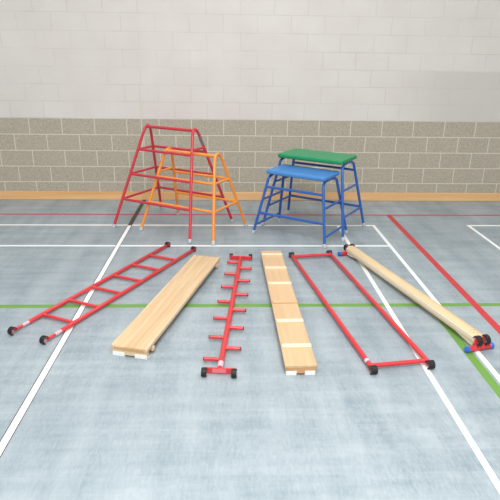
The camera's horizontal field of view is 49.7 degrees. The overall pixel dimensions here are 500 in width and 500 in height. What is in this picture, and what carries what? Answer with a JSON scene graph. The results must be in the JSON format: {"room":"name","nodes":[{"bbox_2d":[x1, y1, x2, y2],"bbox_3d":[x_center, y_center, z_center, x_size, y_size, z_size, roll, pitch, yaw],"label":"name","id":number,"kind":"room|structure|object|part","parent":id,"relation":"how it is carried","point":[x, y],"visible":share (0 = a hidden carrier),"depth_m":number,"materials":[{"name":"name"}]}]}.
{"room":"sports hall","nodes":[
{"label":"sports hall","id":0,"kind":"room"},
{"bbox_2d":[0,199,499,499],"bbox_3d":[0.460,1.850,1.089,16.000,0.100,14.735,0,20,-2],"label":"floor","id":1,"kind":"structure","parent":0,"point":[80,420],"depth_m":3.76,"materials":[{"name":"plastic"}]},
{"bbox_2d":[7,242,195,344],"bbox_3d":[-1.217,0.303,4.996,0.368,0.062,2.252,10,22,23],"label":"ladder","id":2,"kind":"object","parent":1,"relation":"on","point":[167,244],"visible":1,"depth_m":4.78,"materials":[{"name":"red metal"}]},
{"bbox_3d":[-1.368,0.283,5.061,0.034,0.034,2.134,10,22,23],"label":"rail","id":3,"kind":"part","parent":2,"relation":"part of","materials":[{"name":"red metal"}]},
{"bbox_3d":[-1.067,0.334,4.934,0.034,0.034,2.134,10,22,23],"label":"rail","id":4,"kind":"part","parent":2,"relation":"part of","materials":[{"name":"red metal"}]},
{"bbox_2d":[111,255,219,359],"bbox_3d":[-0.649,0.412,4.687,0.294,0.090,1.876,5,21,12],"label":"plank","id":5,"kind":"object","parent":1,"relation":"on","point":[139,337],"visible":1,"depth_m":4.36,"materials":[{"name":"brown wood"}]},
{"bbox_2d":[112,124,233,242],"bbox_3d":[-0.944,-0.891,6.580,1.176,1.223,1.002,11,23,26],"label":"trestle","id":6,"kind":"object","parent":1,"relation":"on","point":[135,173],"visible":0.99,"depth_m":6.49,"materials":[{"name":"red metal"}]},
{"bbox_3d":[-1.452,-0.908,6.574,0.544,1.200,0.051,-13,25,-34],"label":"leg","id":7,"kind":"part","parent":6,"relation":"part of","materials":[{"name":"red metal"}]},
{"bbox_3d":[-1.118,-0.538,6.377,1.004,0.032,0.032,11,23,26],"label":"rail","id":8,"kind":"part","parent":6,"relation":"part of","materials":[{"name":"red metal"}]},
{"bbox_3d":[-1.218,-1.052,6.976,0.051,1.200,0.544,2,20,3],"label":"leg","id":9,"kind":"part","parent":6,"relation":"part of","materials":[{"name":"red metal"}]},
{"bbox_3d":[-1.062,-0.849,6.364,0.892,0.032,0.032,11,23,26],"label":"rail","id":10,"kind":"part","parent":6,"relation":"part of","materials":[{"name":"red metal"}]},
{"bbox_3d":[-1.009,-1.149,6.351,0.785,0.032,0.032,11,23,26],"label":"rail","id":11,"kind":"part","parent":6,"relation":"part of","materials":[{"name":"red metal"}]},
{"bbox_3d":[-0.952,-1.431,6.352,0.682,0.037,0.037,11,23,26],"label":"rail","id":12,"kind":"part","parent":6,"relation":"part of","materials":[{"name":"red metal"}]},
{"bbox_3d":[-0.872,-1.235,6.588,0.785,0.032,0.032,11,23,26],"label":"rail","id":13,"kind":"part","parent":6,"relation":"part of","materials":[{"name":"red metal"}]},
{"bbox_3d":[-0.825,-0.996,6.773,0.892,0.032,0.032,11,23,26],"label":"rail","id":14,"kind":"part","parent":6,"relation":"part of","materials":[{"name":"red metal"}]},
{"bbox_3d":[-0.777,-0.750,6.965,1.004,0.032,0.032,11,23,26],"label":"rail","id":15,"kind":"part","parent":6,"relation":"part of","materials":[{"name":"red metal"}]},
{"bbox_3d":[-0.670,-0.751,6.177,0.051,1.200,0.544,2,20,3],"label":"leg","id":16,"kind":"part","parent":6,"relation":"part of","materials":[{"name":"red metal"}]},
{"bbox_3d":[-0.437,-0.896,6.579,0.544,1.200,0.051,-13,25,-34],"label":"leg","id":17,"kind":"part","parent":6,"relation":"part of","materials":[{"name":"red metal"}]},
{"bbox_2d":[139,147,247,244],"bbox_3d":[-0.679,-0.715,6.477,1.073,0.972,0.828,11,23,26],"label":"trestle","id":18,"kind":"object","parent":1,"relation":"on","point":[214,198],"visible":0.87,"depth_m":6.41,"materials":[{"name":"orange metal"}]},
{"bbox_3d":[-1.142,-0.738,6.488,0.443,0.948,0.055,-14,25,-36],"label":"leg","id":19,"kind":"part","parent":18,"relation":"part of","materials":[{"name":"orange metal"}]},
{"bbox_3d":[-0.953,-0.858,6.822,0.055,0.948,0.443,2,20,4],"label":"leg","id":20,"kind":"part","parent":18,"relation":"part of","materials":[{"name":"orange metal"}]},
{"bbox_3d":[-0.809,-0.503,6.298,0.905,0.032,0.032,11,23,26],"label":"rail","id":21,"kind":"part","parent":18,"relation":"part of","materials":[{"name":"orange metal"}]},
{"bbox_3d":[-0.756,-0.812,6.282,0.797,0.032,0.032,11,23,26],"label":"rail","id":22,"kind":"part","parent":18,"relation":"part of","materials":[{"name":"orange metal"}]},
{"bbox_3d":[-0.694,-1.125,6.284,0.686,0.037,0.037,11,23,26],"label":"rail","id":23,"kind":"part","parent":18,"relation":"part of","materials":[{"name":"orange metal"}]},
{"bbox_3d":[-0.598,-0.912,6.563,0.797,0.032,0.032,11,23,26],"label":"rail","id":24,"kind":"part","parent":18,"relation":"part of","materials":[{"name":"orange metal"}]},
{"bbox_3d":[-0.553,-0.666,6.751,0.905,0.032,0.032,11,23,26],"label":"rail","id":25,"kind":"part","parent":18,"relation":"part of","materials":[{"name":"orange metal"}]},
{"bbox_3d":[-0.405,-0.594,6.123,0.056,0.948,0.443,2,20,4],"label":"leg","id":26,"kind":"part","parent":18,"relation":"part of","materials":[{"name":"orange metal"}]},
{"bbox_3d":[-0.216,-0.714,6.457,0.443,0.948,0.056,-14,25,-36],"label":"leg","id":27,"kind":"part","parent":18,"relation":"part of","materials":[{"name":"orange metal"}]},
{"bbox_2d":[201,253,251,377],"bbox_3d":[-0.152,0.446,4.649,0.258,0.060,2.253,2,20,2],"label":"ladder","id":28,"kind":"object","parent":1,"relation":"on","point":[219,369],"visible":1,"depth_m":4.25,"materials":[{"name":"red metal"}]},
{"bbox_2d":[260,251,316,375],"bbox_3d":[0.281,0.421,4.690,0.218,0.096,2.235,0,20,-3],"label":"plank","id":29,"kind":"object","parent":1,"relation":"on","point":[296,348],"visible":1,"depth_m":4.22,"materials":[{"name":"brown wood"}]},
{"bbox_2d":[252,164,347,248],"bbox_3d":[0.610,-0.562,6.396,0.978,0.773,0.682,13,23,29],"label":"table","id":30,"kind":"object","parent":1,"relation":"on","point":[316,174],"visible":0.99,"depth_m":6.22,"materials":[{"name":"blue metal"}]},
{"bbox_3d":[0.198,-0.575,6.444,0.361,0.703,0.093,-14,25,-34],"label":"leg","id":31,"kind":"part","parent":30,"relation":"part of","materials":[{"name":"blue metal"}]},
{"bbox_3d":[0.381,-0.675,6.722,0.093,0.703,0.361,4,20,9],"label":"leg","id":32,"kind":"part","parent":30,"relation":"part of","materials":[{"name":"blue metal"}]},
{"bbox_3d":[0.466,-0.367,6.223,0.845,0.030,0.030,13,23,29],"label":"rail","id":33,"kind":"part","parent":30,"relation":"part of","materials":[{"name":"blue metal"}]},
{"bbox_3d":[0.503,-0.676,6.165,0.733,0.030,0.030,13,23,29],"label":"rail","id":34,"kind":"part","parent":30,"relation":"part of","materials":[{"name":"blue metal"}]},
{"bbox_3d":[0.838,-0.431,6.075,0.093,0.703,0.361,4,20,9],"label":"leg","id":35,"kind":"part","parent":30,"relation":"part of","materials":[{"name":"blue metal"}]},
{"bbox_3d":[1.021,-0.531,6.354,0.361,0.703,0.093,-14,25,-34],"label":"leg","id":36,"kind":"part","parent":30,"relation":"part of","materials":[{"name":"blue metal"}]},
{"bbox_2d":[261,148,364,240],"bbox_3d":[0.805,-0.731,6.666,1.121,0.909,0.729,13,23,29],"label":"table","id":37,"kind":"object","parent":1,"relation":"on","point":[294,154],"visible":0.97,"depth_m":6.52,"materials":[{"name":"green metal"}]},
{"bbox_3d":[0.333,-0.752,6.732,0.390,0.839,0.094,-13,24,-34],"label":"leg","id":38,"kind":"part","parent":37,"relation":"part of","materials":[{"name":"blue metal"}]},
{"bbox_3d":[0.527,-0.859,7.032,0.094,0.839,0.390,4,20,8],"label":"leg","id":39,"kind":"part","parent":37,"relation":"part of","materials":[{"name":"blue metal"}]},
{"bbox_3d":[0.911,-1.047,6.729,0.832,0.030,0.030,13,23,29],"label":"rail","id":40,"kind":"part","parent":37,"relation":"part of","materials":[{"name":"blue metal"}]},
{"bbox_3d":[0.955,-0.636,6.966,0.992,0.030,0.030,13,23,29],"label":"rail","id":41,"kind":"part","parent":37,"relation":"part of","materials":[{"name":"blue metal"}]},
{"bbox_3d":[1.083,-0.585,6.306,0.094,0.839,0.390,4,20,8],"label":"leg","id":42,"kind":"part","parent":37,"relation":"part of","materials":[{"name":"blue metal"}]},
{"bbox_3d":[1.277,-0.693,6.606,0.390,0.839,0.094,-13,24,-34],"label":"leg","id":43,"kind":"part","parent":37,"relation":"part of","materials":[{"name":"blue metal"}]},
{"bbox_2d":[289,250,435,374],"bbox_3d":[0.847,0.424,4.745,0.468,0.060,2.296,-3,20,-10],"label":"bars","id":44,"kind":"object","parent":1,"relation":"on","point":[373,367],"visible":1,"depth_m":4.26,"materials":[{"name":"red metal"}]},
{"bbox_3d":[0.640,0.433,4.709,0.036,0.036,2.194,-3,20,-10],"label":"rail","id":45,"kind":"part","parent":44,"relation":"part of","materials":[{"name":"red metal"}]},
{"bbox_3d":[1.053,0.412,4.781,0.036,0.036,2.194,-3,20,-10],"label":"rail","id":46,"kind":"part","parent":44,"relation":"part of","materials":[{"name":"red metal"}]},
{"bbox_2d":[337,244,494,352],"bbox_3d":[1.380,0.341,4.909,0.246,0.121,2.158,-6,21,-17],"label":"beam","id":47,"kind":"structure","parent":1,"relation":"on","point":[479,341],"depth_m":4.52,"materials":[{"name":"brown wood"}]},
{"bbox_3d":[1.345,0.324,4.890,0.008,0.034,2.034,-6,21,-17],"label":"edge moulding","id":48,"kind":"part","parent":47,"relation":"part of","materials":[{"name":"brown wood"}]},
{"bbox_2d":[0,0,499,192],"bbox_3d":[0.240,-3.166,7.197,16.400,5.300,0.200,0,20,-2],"label":"wall","id":49,"kind":"structure","parent":0,"point":[410,89],"depth_m":7.44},
{"bbox_2d":[0,191,499,200],"bbox_3d":[0.212,-0.792,7.951,16.000,0.122,0.022,0,20,-2],"label":"baseboard","id":50,"kind":"structure","parent":49,"relation":"attached to","point":[29,195],"depth_m":7.93,"materials":[{"name":"brown wood"}]}
]}

